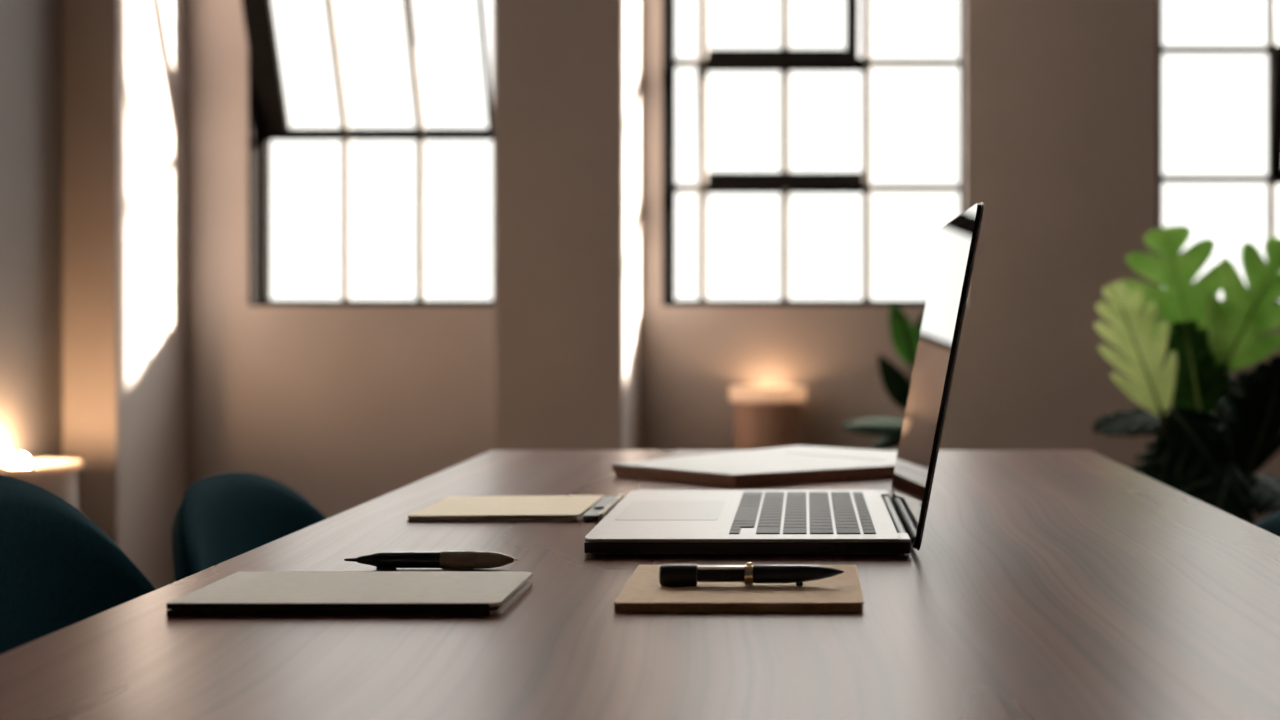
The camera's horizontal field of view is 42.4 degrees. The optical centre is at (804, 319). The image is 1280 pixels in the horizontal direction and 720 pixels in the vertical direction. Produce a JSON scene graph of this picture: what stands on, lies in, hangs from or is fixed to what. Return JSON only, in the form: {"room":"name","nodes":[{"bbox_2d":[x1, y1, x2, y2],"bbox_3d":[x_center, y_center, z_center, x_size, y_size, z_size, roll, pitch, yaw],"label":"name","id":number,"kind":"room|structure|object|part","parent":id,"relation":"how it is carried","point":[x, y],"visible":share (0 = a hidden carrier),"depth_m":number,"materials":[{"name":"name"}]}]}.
{"room":"office meeting room","nodes":[
{"label":"office meeting room","id":0,"kind":"room"},
{"bbox_2d":[0,0,62,462],"bbox_3d":[-2.253,-1.504,1.425,0.100,4.800,8.250,0,0,0],"label":"wall","id":1,"kind":"structure","parent":0,"point":[31,31],"depth_m":4.65,"materials":[{"name":"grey paint"}]},
{"bbox_2d":[63,0,186,589],"bbox_3d":[-2.121,-1.504,5.125,0.163,4.800,0.550,0,0,0],"label":"pillar","id":2,"kind":"structure","parent":1,"relation":"attached to","point":[125,61],"depth_m":4.93,"materials":[{"name":"beige paint"}]},
{"bbox_2d":[187,0,1279,524],"bbox_3d":[0.899,-1.504,5.475,6.203,4.800,0.150,0,0,0],"label":"wall","id":3,"kind":"structure","parent":0,"point":[345,408],"depth_m":5.40,"materials":[{"name":"beige paint"}]},
{"bbox_2d":[241,0,494,305],"bbox_3d":[-1.397,-1.800,5.320,0.884,3.508,0.420,0,0,0],"label":"window","id":4,"kind":"structure","parent":3,"relation":"in","point":[268,114],"depth_m":5.47,"materials":[{"name":"metal"}]},
{"bbox_3d":[-1.435,-1.033,5.311,0.780,0.820,0.402,0,0,0],"label":"tilting sash","id":5,"kind":"part","parent":4,"relation":"part of","materials":[{"name":"metal"}]},
{"bbox_2d":[495,0,640,449],"bbox_3d":[-0.731,-1.504,5.125,0.376,4.800,0.550,0,0,0],"label":"pillar","id":6,"kind":"structure","parent":3,"relation":"attached to","point":[568,72],"depth_m":4.85,"materials":[{"name":"beige paint"}]},
{"bbox_2d":[662,0,963,305],"bbox_3d":[0.029,-1.800,5.509,1.003,3.508,0.211,0,0,0],"label":"window","id":7,"kind":"structure","parent":3,"relation":"in","point":[784,59],"depth_m":5.49,"materials":[{"name":"metal"}]},
{"bbox_3d":[-0.077,-0.652,5.550,0.572,0.410,0.128,0,0,0],"label":"tilting sash","id":8,"kind":"part","parent":7,"relation":"part of","materials":[{"name":"metal"}]},
{"bbox_3d":[-0.086,-1.158,5.547,0.534,0.596,0.122,0,0,0],"label":"tilting sash","id":9,"kind":"part","parent":7,"relation":"part of","materials":[{"name":"metal"}]},
{"bbox_2d":[1157,0,1279,303],"bbox_3d":[1.663,-1.800,5.466,1.003,3.508,0.127,0,0,0],"label":"window","id":10,"kind":"structure","parent":3,"relation":"in","point":[1272,49],"depth_m":5.49,"materials":[{"name":"metal"}]},
{"bbox_3d":[1.842,-0.687,5.467,0.565,0.422,0.095,0,0,0],"label":"tilting sash","id":11,"kind":"part","parent":10,"relation":"part of","materials":[{"name":"metal"}]},
{"bbox_3d":[0.899,0.946,1.425,6.403,0.100,8.250,0,0,0],"label":"floor","id":12,"kind":"structure","parent":0,"visible":0},
{"bbox_2d":[0,455,81,507],"bbox_3d":[-2.086,0.631,4.450,0.220,0.529,0.220,0,0,0],"label":"side table","id":13,"kind":"object","parent":12,"relation":"on","point":[58,477],"visible":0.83,"depth_m":4.40,"materials":[{"name":"paint"}]},
{"bbox_3d":[-2.138,0.392,4.450,0.050,0.050,0.050,0,0,0],"label":"bulb","id":14,"kind":"part","parent":13,"relation":"part of","materials":[{"name":"white glass"}]},
{"bbox_3d":[-2.086,0.396,4.450,0.220,0.014,0.220,0,0,0],"label":"lamp shade","id":15,"kind":"part","parent":13,"relation":"part of","materials":[{"name":"beige"}]},
{"bbox_2d":[0,476,155,653],"bbox_3d":[-0.414,0.504,1.150,0.395,0.786,0.469,0,0,0],"label":"shell chair","id":16,"kind":"object","parent":12,"relation":"on","point":[59,569],"visible":0.38,"depth_m":1.24,"materials":[{"name":"teal fabric"}]},
{"bbox_2d":[172,472,327,581],"bbox_3d":[-0.438,0.530,1.721,0.395,0.733,0.469,0,0,5],"label":"shell chair","id":17,"kind":"object","parent":12,"relation":"on","point":[222,517],"visible":0.16,"depth_m":1.73,"materials":[{"name":"teal fabric"}]},
{"bbox_2d":[0,450,1279,719],"bbox_3d":[-0.017,0.525,1.089,0.714,0.740,1.737,0,0,0],"label":"wooden table","id":18,"kind":"object","parent":12,"relation":"on","point":[1039,584],"visible":0.77,"depth_m":0.83,"materials":[{"name":"brown wood"}]},
{"bbox_2d":[166,571,531,615],"bbox_3d":[-0.248,0.152,0.913,0.175,0.007,0.109,0,0,0],"label":"notebook","id":19,"kind":"object","parent":18,"relation":"on","point":[241,593],"visible":1,"depth_m":0.89,"materials":[{"name":"beige paper"}]},
{"bbox_2d":[344,551,518,568],"bbox_3d":[-0.233,0.150,1.022,0.110,0.011,0.011,0,0,0],"label":"ballpoint pen","id":20,"kind":"object","parent":18,"relation":"on","point":[430,559],"visible":1,"depth_m":1.02,"materials":[{"name":"black plastic"}]},
{"bbox_2d":[407,495,603,521],"bbox_3d":[-0.240,0.153,1.332,0.134,0.006,0.142,0,0,1],"label":"notebook","id":21,"kind":"object","parent":18,"relation":"on","point":[536,508],"visible":0.93,"depth_m":1.30,"materials":[{"name":"beige paper"}]},
{"bbox_2d":[583,494,622,521],"bbox_3d":[-0.164,0.152,1.331,0.016,0.007,0.141,0,0,0],"label":"case","id":22,"kind":"object","parent":18,"relation":"on","point":[606,504],"visible":0.92,"depth_m":1.30,"materials":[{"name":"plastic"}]},
{"bbox_3d":[-0.157,0.152,1.331,0.004,0.006,0.141,0,0,0],"label":"plate","id":23,"kind":"part","parent":22,"relation":"part of","materials":[{"name":"metal"}]},
{"bbox_2d":[613,565,863,611],"bbox_3d":[-0.035,0.153,0.938,0.134,0.005,0.135,0,0,0],"label":"notepad","id":24,"kind":"object","parent":18,"relation":"on","point":[643,591],"visible":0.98,"depth_m":0.89,"materials":[{"name":"beige paper"}]},
{"bbox_2d":[659,562,843,585],"bbox_3d":[-0.030,0.144,0.925,0.104,0.013,0.012,0,0,0],"label":"pen","id":25,"kind":"object","parent":24,"relation":"on","point":[669,574],"visible":1,"depth_m":0.92,"materials":[{"name":"black plastic"}]},
{"bbox_2d":[612,445,897,486],"bbox_3d":[-0.007,0.149,1.675,0.246,0.012,0.320,0,0,38],"label":"book","id":26,"kind":"object","parent":18,"relation":"on","point":[797,463],"visible":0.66,"depth_m":1.61,"materials":[{"name":"beige paper"}]},
{"bbox_2d":[584,202,983,553],"bbox_3d":[-0.014,0.039,1.227,0.264,0.233,0.311,0,0,0],"label":"laptop","id":27,"kind":"object","parent":18,"relation":"on","point":[644,521],"visible":1,"depth_m":1.15,"materials":[{"name":"metal"}]},
{"bbox_3d":[-0.038,0.149,1.073,0.213,0.007,0.002,0,0,0],"label":"panel","id":28,"kind":"part","parent":27,"relation":"part of","materials":[{"name":"black plastic"}]},
{"bbox_3d":[0.096,0.037,1.228,0.044,0.230,0.310,0,0,0],"label":"lid","id":29,"kind":"part","parent":27,"relation":"part of","materials":[{"name":"metal"}]},
{"bbox_2d":[729,385,805,449],"bbox_3d":[-0.119,0.554,5.268,0.248,0.682,0.248,0,0,0],"label":"lamp","id":30,"kind":"object","parent":12,"relation":"on","point":[765,416],"visible":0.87,"depth_m":5.17,"materials":[{"name":"ceramic"}]},
{"bbox_3d":[-0.119,0.237,5.268,0.248,0.048,0.248,0,0,0],"label":"lamp shade","id":31,"kind":"part","parent":30,"relation":"part of","materials":[{"name":"beige fabric"}]},
{"bbox_2d":[839,301,923,449],"bbox_3d":[0.281,0.420,4.612,0.318,0.952,0.240,0,0,18],"label":"potted plant","id":32,"kind":"object","parent":12,"relation":"on","point":[904,337],"visible":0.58,"depth_m":4.58,"materials":[{"name":"green plant"}]},
{"bbox_2d":[1092,225,1279,523],"bbox_3d":[0.793,0.353,3.182,0.404,1.085,0.505,0,0,19],"label":"potted plant","id":33,"kind":"object","parent":12,"relation":"on","point":[1210,447],"visible":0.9,"depth_m":3.08,"materials":[{"name":"plant"}]},
{"bbox_3d":[0.724,0.364,3.144,0.034,0.410,0.289,0,0,34],"label":"stem","id":34,"kind":"part","parent":33,"relation":"part of","materials":[{"name":"green plant"}]},
{"bbox_3d":[0.796,0.323,3.187,0.035,0.488,0.143,0,0,0],"label":"stem","id":35,"kind":"part","parent":33,"relation":"part of","materials":[{"name":"green plant"}]},
{"bbox_3d":[0.849,0.423,3.146,0.027,0.292,0.203,0,0,8],"label":"stem","id":36,"kind":"part","parent":33,"relation":"part of","materials":[{"name":"black plant"}]},
{"bbox_2d":[1254,510,1279,536],"bbox_3d":[0.312,0.538,1.560,0.395,0.717,0.469,0,0,0],"label":"shell chair","id":37,"kind":"object","parent":12,"relation":"on","point":[1271,523],"visible":0.02,"depth_m":1.66,"materials":[{"name":"teal fabric"}]}
]}

